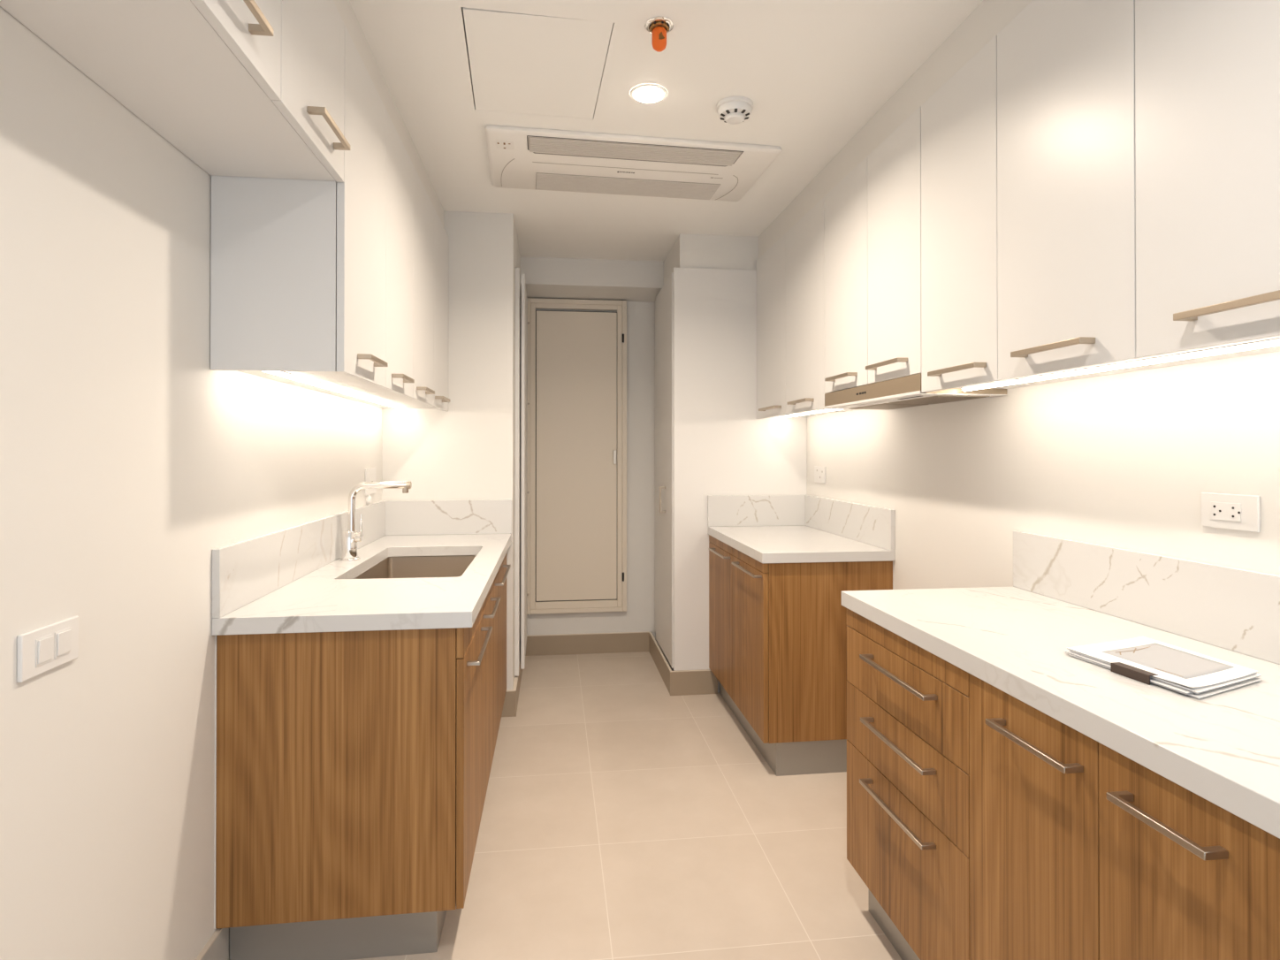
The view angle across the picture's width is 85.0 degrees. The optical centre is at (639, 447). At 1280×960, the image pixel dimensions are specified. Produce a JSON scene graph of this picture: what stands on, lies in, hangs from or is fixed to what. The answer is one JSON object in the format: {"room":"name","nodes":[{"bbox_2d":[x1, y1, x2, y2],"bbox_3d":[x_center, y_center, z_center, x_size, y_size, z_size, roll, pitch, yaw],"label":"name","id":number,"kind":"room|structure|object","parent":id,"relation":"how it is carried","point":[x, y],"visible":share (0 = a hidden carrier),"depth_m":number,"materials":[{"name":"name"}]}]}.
{"room":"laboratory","nodes":[
{"label":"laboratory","id":0,"kind":"room"},
{"bbox_2d":[0,6,382,959],"bbox_3d":[-1.072,0.070,1.495,0.120,2.482,6.060,0,0,-7],"label":"wall","id":1,"kind":"structure","parent":0,"point":[126,460],"depth_m":1.31,"materials":[{"name":"white paint"}]},
{"bbox_2d":[16,616,78,682],"bbox_3d":[-0.961,0.326,1.140,0.012,0.073,0.131,0,0,-7],"label":"light switch","id":2,"kind":"object","parent":1,"relation":"attached to","point":[41,650],"visible":1,"depth_m":1.12,"materials":[{"name":"white plastic"}]},
{"bbox_2d":[0,0,350,182],"bbox_3d":[-0.813,-0.851,1.312,0.344,0.392,0.782,0,0,-7],"label":"upper cabinet","id":3,"kind":"object","parent":1,"relation":"attached to","point":[252,88],"visible":1,"depth_m":1.30,"materials":[{"name":"white laminate"}]},
{"bbox_2d":[195,927,228,959],"bbox_3d":[-0.837,1.239,0.121,0.012,0.130,3.288,0,0,-7],"label":"baseboard","id":4,"kind":"structure","parent":1,"relation":"attached to","point":[217,948],"depth_m":1.70,"materials":[{"name":"grey"}]},
{"bbox_2d":[211,501,385,617],"bbox_3d":[-1.129,0.333,2.520,0.019,0.167,1.678,0,0,-7],"label":"backsplash","id":5,"kind":"structure","parent":1,"relation":"attached to","point":[243,572],"depth_m":2.05,"materials":[{"name":"white stone"}]},
{"bbox_2d":[210,25,414,397],"bbox_3d":[-0.914,-0.614,2.125,0.344,0.857,0.856,0,0,-7],"label":"upper cabinet","id":6,"kind":"object","parent":1,"relation":"attached to","point":[310,279],"visible":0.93,"depth_m":1.71,"materials":[{"name":"white laminate"}]},
{"bbox_2d":[264,371,405,410],"bbox_3d":[-1.035,-0.191,2.541,0.022,0.011,1.655,0,0,-7],"label":"light strip","id":7,"kind":"object","parent":6,"relation":"attached to","point":[286,375],"visible":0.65,"depth_m":2.22,"materials":[{"name":"white plastic"}]},
{"bbox_2d":[365,467,376,503],"bbox_3d":[-1.206,0.171,3.141,0.018,0.158,0.170,0,0,-7],"label":"wall socket","id":8,"kind":"object","parent":1,"relation":"attached to","point":[370,474],"visible":0.89,"depth_m":3.10,"materials":[{"name":"white plastic"}]},
{"bbox_2d":[333,0,443,226],"bbox_3d":[-0.921,-1.108,1.951,0.289,0.120,2.915,0,0,-7],"label":"trim","id":9,"kind":"structure","parent":1,"relation":"attached to","point":[344,7],"depth_m":2.20,"materials":[{"name":"white paint"}]},
{"bbox_2d":[327,166,449,411],"bbox_3d":[-1.018,-0.609,2.974,0.344,0.857,0.852,0,0,-7],"label":"upper cabinet","id":10,"kind":"object","parent":1,"relation":"attached to","point":[430,238],"visible":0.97,"depth_m":2.91,"materials":[{"name":"white laminate"}]},
{"bbox_2d":[381,499,511,535],"bbox_3d":[-0.936,0.338,3.400,0.616,0.167,0.019,0,0,-7],"label":"backsplash","id":11,"kind":"structure","parent":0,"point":[463,516],"depth_m":3.39,"materials":[{"name":"white stone"}]},
{"bbox_2d":[519,298,657,646],"bbox_3d":[-0.284,0.087,4.585,2.202,2.482,0.120,0,0,-7],"label":"wall","id":12,"kind":"structure","parent":0,"point":[639,615],"depth_m":4.56,"materials":[{"name":"white paint"}]},
{"bbox_2d":[512,646,522,710],"bbox_3d":[-0.680,1.260,3.947,0.016,0.128,1.013,0,0,-7],"label":"baseboard","id":13,"kind":"structure","parent":12,"relation":"attached to","point":[517,679],"depth_m":3.68,"materials":[{"name":"beige tile"}]},
{"bbox_2d":[526,297,626,614],"bbox_3d":[-0.405,0.051,4.483,0.647,2.008,0.054,0,0,-7],"label":"door","id":14,"kind":"structure","parent":12,"relation":"in","point":[576,482],"depth_m":4.48,"materials":[{"name":"beige wood"}]},
{"bbox_2d":[525,631,648,655],"bbox_3d":[-0.337,1.264,4.505,0.803,0.128,0.012,0,0,-7],"label":"baseboard","id":15,"kind":"structure","parent":12,"relation":"attached to","point":[620,642],"depth_m":4.50,"materials":[{"name":"beige tile"}]},
{"bbox_2d":[648,632,671,693],"bbox_3d":[0.118,1.262,4.143,0.012,0.128,0.820,0,0,-7],"label":"baseboard","id":16,"kind":"structure","parent":12,"relation":"attached to","point":[658,657],"depth_m":4.09,"materials":[{"name":"beige tile"}]},
{"bbox_2d":[515,228,663,302],"bbox_3d":[-0.574,-1.058,4.072,1.499,0.198,0.840,0,0,-7],"label":"wall","id":17,"kind":"structure","parent":0,"point":[545,278],"depth_m":4.29,"materials":[{"name":"white paint"}]},
{"bbox_2d":[350,651,902,959],"bbox_3d":[0.104,1.352,1.633,2.450,0.080,6.060,0,0,-7],"label":"floor","id":18,"kind":"structure","parent":0,"point":[623,818],"depth_m":2.32,"materials":[{"name":"tile"}]},
{"bbox_2d":[228,910,446,959],"bbox_3d":[-0.878,1.249,2.587,0.508,0.137,1.614,0,0,-7],"label":"plinth","id":19,"kind":"object","parent":18,"relation":"on","point":[409,933],"visible":0.15,"depth_m":1.79,"materials":[{"name":"grey"}]},
{"bbox_2d":[214,605,492,929],"bbox_3d":[-0.756,0.816,1.982,0.628,0.720,0.480,0,0,-7],"label":"base cabinet","id":20,"kind":"object","parent":18,"relation":"on","point":[348,765],"visible":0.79,"depth_m":1.74,"materials":[{"name":"brown wood"}]},
{"bbox_2d":[381,210,515,690],"bbox_3d":[-0.946,0.081,3.503,0.622,2.482,0.185,0,0,-7],"label":"wall pier","id":21,"kind":"object","parent":18,"relation":"on","point":[466,451],"visible":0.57,"depth_m":3.43,"materials":[{"name":"white paint"}]},
{"bbox_2d":[501,689,516,716],"bbox_3d":[-0.658,1.258,3.433,0.098,0.128,0.012,0,0,-7],"label":"baseboard","id":22,"kind":"structure","parent":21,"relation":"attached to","point":[509,707],"depth_m":3.43,"materials":[{"name":"beige tile"}]},
{"bbox_2d":[482,582,500,808],"bbox_3d":[-0.809,0.818,2.425,0.625,0.718,0.408,0,0,-7],"label":"base cabinet","id":23,"kind":"object","parent":18,"relation":"on","point":[489,612],"visible":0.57,"depth_m":2.42,"materials":[{"name":"brown wood"}]},
{"bbox_2d":[493,554,510,754],"bbox_3d":[-0.881,0.821,3.011,0.625,0.718,0.768,0,0,-7],"label":"base cabinet","id":24,"kind":"object","parent":18,"relation":"on","point":[499,582],"visible":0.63,"depth_m":2.98,"materials":[{"name":"brown wood"}]},
{"bbox_2d":[211,533,511,635],"bbox_3d":[-0.833,0.438,2.566,0.616,0.042,1.698,0,0,-7],"label":"countertop","id":25,"kind":"structure","parent":24,"relation":"on","point":[328,598],"depth_m":1.96,"materials":[{"name":"white stone"}]},
{"bbox_2d":[341,480,411,561],"bbox_3d":[-0.986,0.272,2.613,0.250,0.292,0.068,0,0,-7],"label":"faucet","id":26,"kind":"object","parent":25,"relation":"on","point":[350,537],"visible":1,"depth_m":2.59,"materials":[{"name":"silver metal"}]},
{"bbox_2d":[354,555,476,579],"bbox_3d":[-0.819,0.554,2.599,0.434,0.188,0.795,0,0,-7],"label":"sink","id":27,"kind":"object","parent":25,"relation":"in","point":[407,567],"visible":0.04,"depth_m":2.97,"materials":[{"name":"silver metal"}]},
{"bbox_2d":[514,267,527,676],"bbox_3d":[-0.962,0.117,4.011,0.616,2.144,0.824,0,0,-7],"label":"door","id":28,"kind":"structure","parent":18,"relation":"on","point":[524,300],"depth_m":3.75,"materials":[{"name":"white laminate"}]},
{"bbox_2d":[670,669,717,695],"bbox_3d":[0.291,1.258,3.745,0.261,0.130,0.012,0,0,-7],"label":"baseboard","id":29,"kind":"object","parent":18,"relation":"on","point":[704,681],"visible":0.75,"depth_m":3.74,"materials":[{"name":"beige tile"}]},
{"bbox_2d":[657,233,758,692],"bbox_3d":[0.517,0.085,4.213,0.703,2.482,0.815,0,0,-7],"label":"wall pier","id":30,"kind":"object","parent":18,"relation":"on","point":[700,251],"visible":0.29,"depth_m":3.80,"materials":[{"name":"white paint"}]},
{"bbox_2d":[654,267,807,670],"bbox_3d":[0.479,0.114,4.193,0.782,2.162,0.818,0,0,-7],"label":"wall","id":31,"kind":"structure","parent":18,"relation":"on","point":[710,439],"depth_m":3.78,"materials":[{"name":"white paint"}]},
{"bbox_2d":[708,534,893,776],"bbox_3d":[0.690,0.892,3.305,0.582,0.857,0.984,0,0,-7],"label":"base cabinet","id":32,"kind":"object","parent":18,"relation":"on","point":[778,631],"depth_m":2.82,"materials":[{"name":"brown wood"}]},
{"bbox_2d":[707,525,895,563],"bbox_3d":[0.703,0.442,3.303,0.556,0.042,0.998,0,0,-7],"label":"countertop","id":33,"kind":"structure","parent":32,"relation":"on","point":[796,544],"depth_m":3.02,"materials":[{"name":"white stone"}]},
{"bbox_2d":[868,888,920,959],"bbox_3d":[1.002,1.240,1.089,0.480,0.137,1.859,0,0,-7],"label":"plinth","id":34,"kind":"object","parent":18,"relation":"on","point":[900,944],"visible":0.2,"depth_m":1.85,"materials":[{"name":"grey"}]},
{"bbox_2d":[846,608,969,959],"bbox_3d":[0.882,0.815,1.736,0.579,0.720,0.594,0,0,-7],"label":"base cabinet","id":35,"kind":"object","parent":18,"relation":"on","point":[908,707],"visible":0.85,"depth_m":1.64,"materials":[{"name":"brown wood"}]},
{"bbox_2d":[969,673,1099,959],"bbox_3d":[0.940,0.812,1.272,0.579,0.718,0.335,0,0,-7],"label":"base cabinet","id":36,"kind":"object","parent":18,"relation":"on","point":[1034,839],"visible":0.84,"depth_m":1.23,"materials":[{"name":"brown wood"}]},
{"bbox_2d":[1098,742,1279,959],"bbox_3d":[0.977,0.810,0.970,0.579,0.718,0.271,0,0,-7],"label":"base cabinet","id":37,"kind":"object","parent":18,"relation":"on","point":[1183,876],"visible":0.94,"depth_m":0.93,"materials":[{"name":"brown wood"}]},
{"bbox_3d":[1.035,0.807,0.499,0.579,0.718,0.673,0,0,-7],"label":"base cabinet","id":38,"kind":"object","parent":18,"relation":"on","visible":0},
{"bbox_2d":[841,586,1279,838],"bbox_3d":[0.975,0.430,1.106,0.554,0.042,1.910,0,0,-7],"label":"countertop","id":39,"kind":"structure","parent":38,"relation":"on","point":[1223,748],"depth_m":1.22,"materials":[{"name":"white stone"}]},
{"bbox_2d":[1068,654,1262,699],"bbox_3d":[0.979,0.407,1.292,0.219,0.004,0.279,0,0,-14],"label":"booklet","id":40,"kind":"object","parent":39,"relation":"on","point":[1221,689],"visible":0.21,"depth_m":1.18,"materials":[{"name":"grey paper"}]},
{"bbox_2d":[1063,649,1193,694],"bbox_3d":[0.964,0.404,1.300,0.219,0.004,0.297,0,0,-7],"label":"booklet","id":41,"kind":"object","parent":40,"relation":"on","point":[1153,681],"visible":0.2,"depth_m":1.20,"materials":[{"name":"grey paper"}]},
{"bbox_2d":[1068,649,1262,693],"bbox_3d":[0.981,0.400,1.297,0.219,0.004,0.279,0,0,-14],"label":"booklet","id":42,"kind":"object","parent":41,"relation":"on","point":[1213,687],"visible":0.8,"depth_m":1.19,"materials":[{"name":"grey paper"}]},
{"bbox_2d":[1066,636,1258,690],"bbox_3d":[0.978,0.395,1.300,0.219,0.007,0.279,0,0,-13],"label":"booklet","id":43,"kind":"object","parent":42,"relation":"on","point":[1182,667],"visible":1,"depth_m":1.29,"materials":[{"name":"grey paper"}]},
{"bbox_2d":[1110,662,1158,685],"bbox_3d":[0.880,0.401,1.244,0.020,0.016,0.075,0,0,-13],"label":"band","id":44,"kind":"object","parent":43,"relation":"attached to","point":[1133,673],"visible":1,"depth_m":1.24,"materials":[{"name":"brown"}]},
{"bbox_2d":[1102,642,1234,678],"bbox_3d":[0.988,0.395,1.302,0.155,0.002,0.193,0,0,-12],"label":"picture","id":45,"kind":"object","parent":43,"relation":"on","point":[1164,659],"depth_m":1.30},
{"bbox_2d":[349,0,982,261],"bbox_3d":[0.094,-1.200,1.646,2.470,0.060,6.060,0,0,-7],"label":"ceiling","id":46,"kind":"structure","parent":0,"point":[813,72],"depth_m":2.28,"materials":[{"name":"white paint"}]},
{"bbox_2d":[463,7,613,119],"bbox_3d":[-0.319,-1.202,2.163,0.430,0.070,0.584,0,0,-10],"label":"access hatch","id":47,"kind":"object","parent":46,"relation":"attached to","point":[520,63],"visible":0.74,"depth_m":2.10,"materials":[{"name":"white paint"}]},
{"bbox_2d":[485,124,781,201],"bbox_3d":[-0.048,-1.148,2.874,1.123,0.030,0.553,0,0,-9],"label":"air conditioner","id":48,"kind":"object","parent":46,"relation":"attached to","point":[519,157],"visible":1,"depth_m":2.80,"materials":[{"name":"white plastic"}]},
{"bbox_2d":[535,173,720,199],"bbox_3d":[-0.054,-1.135,3.040,0.784,0.002,0.179,0,0,-9],"label":"grille","id":49,"kind":"object","parent":48,"relation":"attached to","point":[595,183],"depth_m":3.01,"materials":[{"name":"white plastic"}]},
{"bbox_2d":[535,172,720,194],"bbox_3d":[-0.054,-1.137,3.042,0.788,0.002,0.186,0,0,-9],"label":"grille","id":50,"kind":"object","parent":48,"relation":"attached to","point":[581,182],"depth_m":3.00,"materials":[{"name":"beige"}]},
{"bbox_2d":[526,135,743,166],"bbox_3d":[-0.018,-1.139,2.687,0.822,0.002,0.146,0,0,-9],"label":"outlet","id":51,"kind":"object","parent":48,"relation":"attached to","point":[615,148],"depth_m":2.66,"materials":[{"name":"grey plastic"}]},
{"bbox_2d":[629,83,667,103],"bbox_3d":[0.030,-1.160,2.298,0.125,0.011,0.125,0,0,-7],"label":"recessed light","id":52,"kind":"object","parent":46,"relation":"in","point":[643,93],"visible":1,"depth_m":2.28,"materials":[{"name":"white plastic"}]},
{"bbox_2d":[644,15,673,52],"bbox_3d":[0.054,-1.133,1.928,0.080,0.071,0.080,0,0,-7],"label":"sprinkler","id":53,"kind":"object","parent":46,"relation":"attached to","point":[659,26],"visible":1,"depth_m":1.91,"materials":[{"name":"orange metal"}]},
{"bbox_2d":[649,21,669,32],"bbox_3d":[0.054,-1.160,1.928,0.053,0.010,0.053,0,0,-7],"label":"cup","id":54,"kind":"object","parent":53,"relation":"on","point":[654,26],"depth_m":1.91,"materials":[{"name":"metal"}]},
{"bbox_2d":[716,96,753,124],"bbox_3d":[0.324,-1.138,2.374,0.124,0.054,0.124,0,0,-7],"label":"smoke detector","id":55,"kind":"object","parent":46,"relation":"attached to","point":[732,110],"visible":1,"depth_m":2.34,"materials":[{"name":"white plastic"}]},
{"bbox_2d":[806,350,1279,589],"bbox_3d":[1.246,0.072,1.782,0.148,2.482,6.060,0,0,-7],"label":"wall","id":56,"kind":"structure","parent":0,"point":[1126,460],"depth_m":1.87,"materials":[{"name":"white paint"}]},
{"bbox_2d":[707,495,805,526],"bbox_3d":[0.643,0.340,3.790,0.556,0.167,0.018,0,0,-7],"label":"backsplash","id":57,"kind":"structure","parent":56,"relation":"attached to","point":[722,510],"depth_m":3.78,"materials":[{"name":"white stone"}]},
{"bbox_2d":[756,197,857,419],"bbox_3d":[0.817,-0.593,3.341,0.318,0.866,0.960,0,0,-7],"label":"upper cabinet","id":58,"kind":"object","parent":56,"relation":"attached to","point":[790,274],"depth_m":3.23,"materials":[{"name":"white laminate"}]},
{"bbox_2d":[814,465,825,483],"bbox_3d":[0.939,0.139,3.635,0.008,0.085,0.145,0,0,-7],"label":"wall socket","id":59,"kind":"object","parent":56,"relation":"attached to","point":[819,472],"visible":1,"depth_m":3.63,"materials":[{"name":"white plastic"}]},
{"bbox_2d":[804,495,895,550],"bbox_3d":[0.971,0.338,3.327,0.018,0.167,0.980,0,0,-7],"label":"backsplash","id":60,"kind":"structure","parent":56,"relation":"attached to","point":[872,525],"depth_m":3.20,"materials":[{"name":"white stone"}]},
{"bbox_2d":[824,106,921,393],"bbox_3d":[0.922,-0.627,2.490,0.318,0.806,0.750,0,0,-7],"label":"upper cabinet","id":61,"kind":"object","parent":56,"relation":"attached to","point":[872,216],"visible":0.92,"depth_m":2.40,"materials":[{"name":"white laminate"}]},
{"bbox_2d":[758,0,1032,258],"bbox_3d":[1.013,-1.102,1.978,0.268,0.132,3.755,0,0,-7],"label":"trim","id":62,"kind":"structure","parent":56,"relation":"attached to","point":[990,17],"depth_m":2.23,"materials":[{"name":"white paint"}]},
{"bbox_2d":[824,373,1007,410],"bbox_3d":[0.939,-0.190,2.490,0.284,0.067,0.749,0,0,-7],"label":"range hood","id":63,"kind":"object","parent":56,"relation":"attached to","point":[905,392],"visible":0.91,"depth_m":2.34,"materials":[{"name":"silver metal"}]},
{"bbox_2d":[921,0,1265,392],"bbox_3d":[1.016,-0.602,1.730,0.318,0.866,0.778,0,0,-7],"label":"upper cabinet","id":64,"kind":"object","parent":56,"relation":"attached to","point":[1028,160],"visible":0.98,"depth_m":1.61,"materials":[{"name":"white laminate"}]},
{"bbox_2d":[1013,530,1279,664],"bbox_3d":[1.241,0.326,1.140,0.018,0.167,1.910,0,0,-7],"label":"backsplash","id":65,"kind":"structure","parent":56,"relation":"attached to","point":[1235,609],"depth_m":1.57,"materials":[{"name":"white stone"}]},
{"bbox_2d":[1135,0,1279,358],"bbox_3d":[1.115,-0.606,0.932,0.318,0.866,0.828,0,0,-7],"label":"upper cabinet","id":66,"kind":"object","parent":56,"relation":"attached to","point":[1207,72],"visible":1,"depth_m":1.18,"materials":[{"name":"white laminate"}]},
{"bbox_2d":[960,337,1279,391],"bbox_3d":[1.074,-0.179,1.291,0.022,0.011,1.625,0,0,-7],"label":"light strip","id":67,"kind":"object","parent":66,"relation":"attached to","point":[1273,342],"visible":1,"depth_m":1.45,"materials":[{"name":"white plastic"}]},
{"bbox_2d":[1201,492,1260,532],"bbox_3d":[1.210,0.131,1.433,0.010,0.072,0.122,0,0,-7],"label":"wall socket","id":68,"kind":"object","parent":56,"relation":"attached to","point":[1238,512],"visible":1,"depth_m":1.42,"materials":[{"name":"white plastic"}]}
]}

